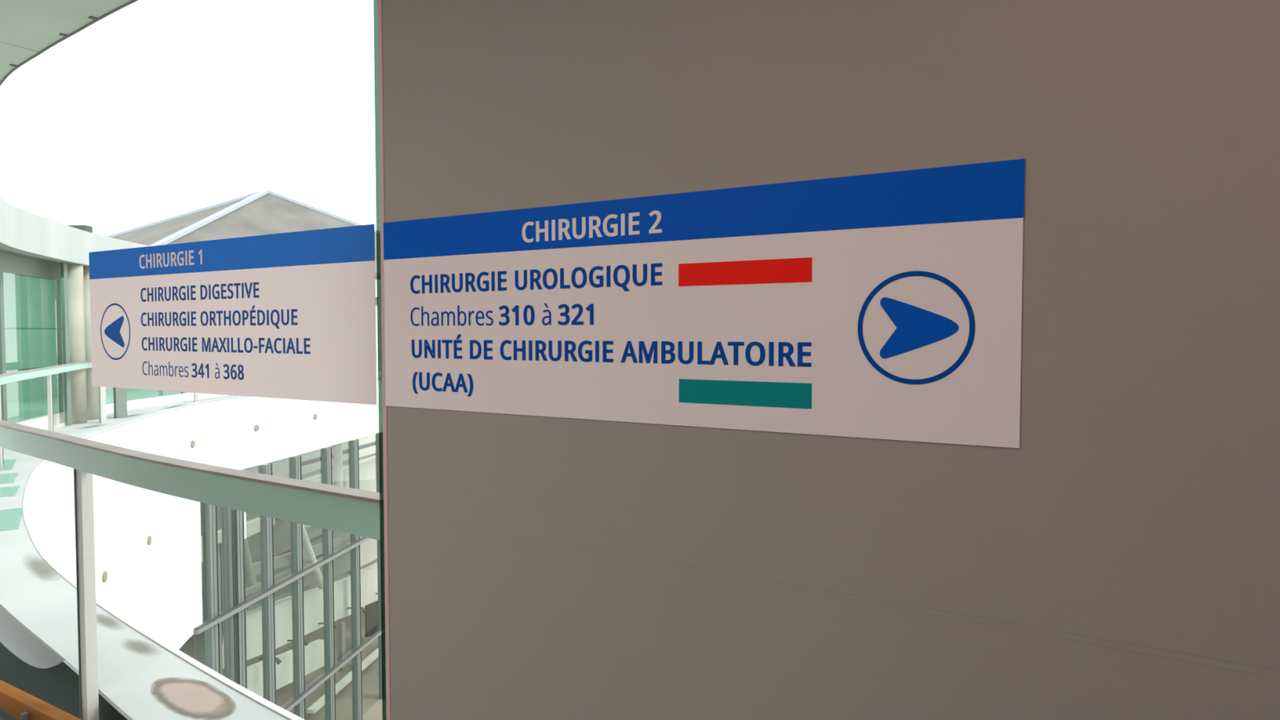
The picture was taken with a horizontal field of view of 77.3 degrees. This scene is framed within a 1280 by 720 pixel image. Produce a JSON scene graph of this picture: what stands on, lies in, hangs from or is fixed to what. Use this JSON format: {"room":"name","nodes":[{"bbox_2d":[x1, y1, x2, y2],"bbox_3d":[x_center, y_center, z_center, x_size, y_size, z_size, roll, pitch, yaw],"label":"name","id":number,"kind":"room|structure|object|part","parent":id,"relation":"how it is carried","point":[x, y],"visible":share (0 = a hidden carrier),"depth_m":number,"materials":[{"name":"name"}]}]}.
{"room":"hospital corridor","nodes":[
{"label":"hospital corridor","id":0,"kind":"room"},
{"bbox_2d":[222,610,382,719],"bbox_3d":[-2.851,13.052,44.691,90.000,0.200,69.100,1,2,31],"label":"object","id":1,"kind":"structure","parent":0,"point":[371,704],"depth_m":32.84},
{"bbox_2d":[0,377,377,719],"bbox_3d":[-7.273,7.514,19.253,9.913,12.708,44.024,-1,2,-18],"label":"ledge","id":2,"kind":"object","parent":1,"relation":"on","point":[141,676],"visible":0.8,"depth_m":4.90,"materials":[{"name":"paint"}]},
{"bbox_2d":[0,458,16,471],"bbox_3d":[-8.874,1.464,11.056,0.417,0.020,1.065,-2,3,-38],"label":"floor light","id":3,"kind":"object","parent":2,"relation":"on","point":[9,464],"depth_m":11.05,"materials":[{"name":"green glass"}]},
{"bbox_2d":[0,472,18,484],"bbox_3d":[-8.049,1.500,10.027,0.417,0.020,0.818,-2,3,-38],"label":"floor light","id":4,"kind":"object","parent":2,"relation":"on","point":[5,477],"depth_m":10.09,"materials":[{"name":"green glass"}]},
{"bbox_2d":[0,485,20,497],"bbox_3d":[-7.380,1.530,9.195,0.417,0.020,0.685,-2,3,-39],"label":"floor light","id":5,"kind":"object","parent":2,"relation":"on","point":[5,491],"depth_m":9.27,"materials":[{"name":"green glass"}]},
{"bbox_2d":[0,507,22,531],"bbox_3d":[-6.291,1.578,7.836,0.417,0.020,1.096,-2,3,-38],"label":"floor light","id":6,"kind":"object","parent":2,"relation":"on","point":[11,518],"depth_m":7.87,"materials":[{"name":"green glass"}]},
{"bbox_2d":[0,197,377,429],"bbox_3d":[-13.453,-0.811,20.327,8.536,3.880,27.127,0,2,-4],"label":"wall","id":7,"kind":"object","parent":2,"relation":"on","point":[45,306],"visible":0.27,"depth_m":16.29,"materials":[{"name":"paint"}]},
{"bbox_3d":[-11.968,0.040,20.978,2.676,0.030,24.135,0,2,-5],"label":"rail","id":8,"kind":"part","parent":7,"relation":"part of","materials":[{"name":"grey"}]},
{"bbox_3d":[-11.969,-0.810,20.948,2.676,0.030,24.135,0,2,-5],"label":"rail","id":9,"kind":"part","parent":7,"relation":"part of","materials":[{"name":"grey metal"}]},
{"bbox_2d":[67,225,92,232],"bbox_3d":[-16.893,-3.323,24.015,0.744,1.400,0.300,0,2,0],"label":"box","id":10,"kind":"object","parent":7,"relation":"on","point":[86,228],"visible":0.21,"depth_m":23.84,"materials":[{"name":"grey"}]},
{"bbox_3d":[-11.151,-1.971,21.069,2.662,0.340,23.579,0,2,-5],"label":"head frame","id":11,"kind":"part","parent":7,"relation":"part of","materials":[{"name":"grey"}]},
{"bbox_2d":[0,360,380,719],"bbox_3d":[-6.697,0.826,14.012,6.542,1.551,33.067,-1,2,-24],"label":"guardrail","id":12,"kind":"object","parent":2,"relation":"on","point":[348,510],"visible":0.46,"depth_m":3.57,"materials":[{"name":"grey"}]},
{"bbox_3d":[-8.829,0.901,11.020,0.050,1.121,0.070,-1,2,-30],"label":"post","id":13,"kind":"part","parent":12,"relation":"part of","materials":[{"name":"white metal"}]},
{"bbox_3d":[-10.062,0.807,13.643,0.050,1.120,0.070,-1,2,-25],"label":"post","id":14,"kind":"part","parent":12,"relation":"part of","materials":[{"name":"white metal"}]},
{"bbox_3d":[-2.790,1.248,4.043,0.075,1.420,0.050,2,3,38],"label":"post","id":15,"kind":"part","parent":12,"relation":"part of","materials":[{"name":"white metal"}]},
{"bbox_3d":[-6.704,0.151,13.985,6.521,0.176,33.063,-1,2,-24],"label":"rail","id":16,"kind":"part","parent":12,"relation":"part of","materials":[{"name":"green"}]},
{"bbox_3d":[-11.708,0.542,21.051,0.050,1.120,0.070,0,2,2],"label":"post","id":17,"kind":"part","parent":12,"relation":"part of","materials":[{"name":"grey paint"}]},
{"bbox_2d":[26,379,378,649],"bbox_3d":[-9.942,3.974,24.279,4.385,5.925,32.578,0,2,-5],"label":"wall","id":18,"kind":"structure","parent":2,"relation":"on","point":[148,558],"depth_m":18.96,"materials":[{"name":"white paint"}]},
{"bbox_3d":[-10.078,4.070,15.020,0.085,0.200,0.200,-1,2,-18],"label":"drain spout","id":19,"kind":"part","parent":18,"relation":"part of","materials":[{"name":"brown"}]},
{"bbox_3d":[-10.845,3.977,17.636,0.085,0.200,0.200,-1,2,-15],"label":"drain spout","id":20,"kind":"part","parent":18,"relation":"part of","materials":[{"name":"brown metal"}]},
{"bbox_3d":[-11.555,2.168,20.623,0.085,0.200,0.200,0,2,-7],"label":"drain spout","id":21,"kind":"part","parent":18,"relation":"part of","materials":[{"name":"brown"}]},
{"bbox_3d":[-11.353,2.009,23.646,0.085,0.198,0.198,0,2,11],"label":"drain spout","id":22,"kind":"part","parent":18,"relation":"part of","materials":[{"name":"brown metal"}]},
{"bbox_3d":[-10.878,1.897,26.742,0.085,0.199,0.199,0,2,8],"label":"drain spout","id":23,"kind":"part","parent":18,"relation":"part of","materials":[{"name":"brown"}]},
{"bbox_3d":[-1.779,1.996,2.952,12.000,0.100,0.590,1,2,31],"label":"deck","id":24,"kind":"object","parent":2,"relation":"attached to","visible":0},
{"bbox_2d":[0,680,81,719],"bbox_3d":[-1.617,1.869,3.221,12.000,0.135,0.105,1,2,31],"label":"timber beam","id":25,"kind":"structure","parent":24,"relation":"on","point":[14,701],"depth_m":4.14,"materials":[{"name":"orange wood"}]},
{"bbox_2d":[41,189,377,571],"bbox_3d":[-30.443,0.799,57.689,36.821,23.399,22.844,2,3,38],"label":"building","id":26,"kind":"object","parent":1,"relation":"on","point":[264,212],"visible":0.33,"depth_m":47.98,"materials":[{"name":"grey stone"}]},
{"bbox_2d":[178,438,378,713],"bbox_3d":[-12.860,7.570,48.486,8.850,10.500,66.000,0,2,7],"label":"wall","id":27,"kind":"structure","parent":1,"relation":"on","point":[311,463],"depth_m":33.05,"materials":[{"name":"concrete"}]},
{"bbox_3d":[-12.217,7.830,23.206,0.060,5.000,0.180,0,2,7],"label":"grey panel","id":28,"kind":"part","parent":27,"relation":"part of","materials":[{"name":"grey metal"}]},
{"bbox_3d":[-12.188,6.622,23.391,0.060,2.600,0.180,0,2,7],"label":"grey panel","id":29,"kind":"part","parent":27,"relation":"part of","materials":[{"name":"grey metal"}]},
{"bbox_3d":[-11.663,4.242,23.479,0.060,2.050,0.220,0,2,7],"label":"white panel","id":30,"kind":"part","parent":27,"relation":"part of","materials":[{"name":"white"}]},
{"bbox_2d":[258,657,281,665],"bbox_3d":[-13.149,10.692,28.428,0.867,0.259,0.179,0,2,3],"label":"wall lamp","id":31,"kind":"object","parent":27,"relation":"attached to","point":[278,661],"visible":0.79,"depth_m":28.37,"materials":[{"name":"grey metal"}]},
{"bbox_2d":[287,639,309,646],"bbox_3d":[-12.917,10.678,30.213,0.867,0.259,0.179,0,2,3],"label":"wall lamp","id":32,"kind":"object","parent":27,"relation":"attached to","point":[306,642],"visible":0.66,"depth_m":30.17,"materials":[{"name":"grey metal"}]},
{"bbox_3d":[-12.288,8.917,36.352,0.080,1.520,18.000,0,2,7],"label":"gallery rail","id":33,"kind":"part","parent":27,"relation":"part of","materials":[{"name":"grey"}]},
{"bbox_2d":[318,622,338,628],"bbox_3d":[-12.634,10.749,32.399,0.867,0.259,0.179,0,2,3],"label":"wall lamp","id":34,"kind":"object","parent":27,"relation":"attached to","point":[335,624],"visible":0.52,"depth_m":32.37,"materials":[{"name":"grey metal"}]},
{"bbox_3d":[-12.434,3.894,35.937,0.100,0.250,10.500,0,2,7],"label":"gallery rail","id":35,"kind":"part","parent":27,"relation":"part of","materials":[{"name":"grey metal"}]},
{"bbox_3d":[-12.433,4.394,35.955,0.100,0.250,10.500,0,2,7],"label":"gallery rail","id":36,"kind":"part","parent":27,"relation":"part of","materials":[{"name":"grey metal"}]},
{"bbox_3d":[-12.821,12.231,34.371,0.200,2.000,0.300,0,2,7],"label":"door frame","id":37,"kind":"part","parent":27,"relation":"part of","materials":[{"name":"grey"}]},
{"bbox_2d":[346,607,366,613],"bbox_3d":[-12.324,10.863,34.785,0.867,0.259,0.179,0,2,3],"label":"wall lamp","id":38,"kind":"object","parent":27,"relation":"attached to","point":[362,609],"visible":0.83,"depth_m":34.74,"materials":[{"name":"grey metal"}]},
{"bbox_3d":[-12.414,12.079,37.189,0.080,1.800,1.400,0,2,7],"label":"doorway","id":39,"kind":"part","parent":27,"relation":"part of","materials":[{"name":"grey"}]},
{"bbox_2d":[194,432,382,719],"bbox_3d":[-10.262,8.164,30.814,0.360,10.580,20.400,0,2,7],"label":"metal bars","id":40,"kind":"object","parent":1,"relation":"on","point":[235,603],"visible":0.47,"depth_m":24.17,"materials":[{"name":"grey metal"}]},
{"bbox_2d":[382,0,1279,719],"bbox_3d":[1.792,0.187,0.320,5.236,2.700,0.160,1,2,31],"label":"wall","id":41,"kind":"structure","parent":0,"point":[1121,562],"depth_m":1.09,"materials":[{"name":"grey paint"}]},
{"bbox_2d":[373,0,386,719],"bbox_3d":[-2.545,0.106,2.808,4.764,2.690,0.080,1,2,31],"label":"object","id":42,"kind":"structure","parent":41,"relation":"in","point":[375,2],"depth_m":1.59,"materials":[{"name":"clear glass"}]},
{"bbox_2d":[88,223,377,404],"bbox_3d":[-1.004,-0.100,1.874,1.112,0.360,0.001,1,2,31],"label":"direction sign","id":43,"kind":"object","parent":42,"relation":"attached to","point":[291,315],"visible":1,"depth_m":1.81,"materials":[{"name":"white plastic"}]},
{"bbox_2d":[377,0,391,719],"bbox_3d":[-0.498,0.142,1.612,0.021,2.700,0.052,1,2,31],"label":"trim","id":44,"kind":"structure","parent":41,"relation":"attached to","point":[379,2],"depth_m":1.58,"materials":[{"name":"beige"}]},
{"bbox_2d":[383,158,1025,448],"bbox_3d":[-0.013,-0.079,1.287,1.139,0.360,0.003,1,2,31],"label":"direction sign","id":45,"kind":"object","parent":41,"relation":"attached to","point":[886,305],"visible":1,"depth_m":1.19,"materials":[{"name":"white plastic"}]},
{"bbox_3d":[-3.462,-2.168,3.304,18.600,1.600,0.280,1,2,31],"label":"wall","id":46,"kind":"structure","parent":0,"visible":0},
{"bbox_2d":[0,0,138,85],"bbox_3d":[-2.189,-2.826,5.037,19.000,0.410,4.038,1,2,31],"label":"ceiling","id":47,"kind":"structure","parent":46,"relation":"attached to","point":[28,28],"depth_m":6.36,"materials":[{"name":"grey paint"}]},
{"bbox_3d":[-6.987,-2.725,7.194,3.134,0.040,2.847,1,2,31],"label":"soffit panel","id":48,"kind":"part","parent":47,"relation":"part of","materials":[{"name":"paint"}]},
{"bbox_3d":[-4.457,-2.658,5.285,3.134,0.040,2.141,1,2,31],"label":"soffit panel","id":49,"kind":"part","parent":47,"relation":"part of","materials":[{"name":"paint"}]}
]}

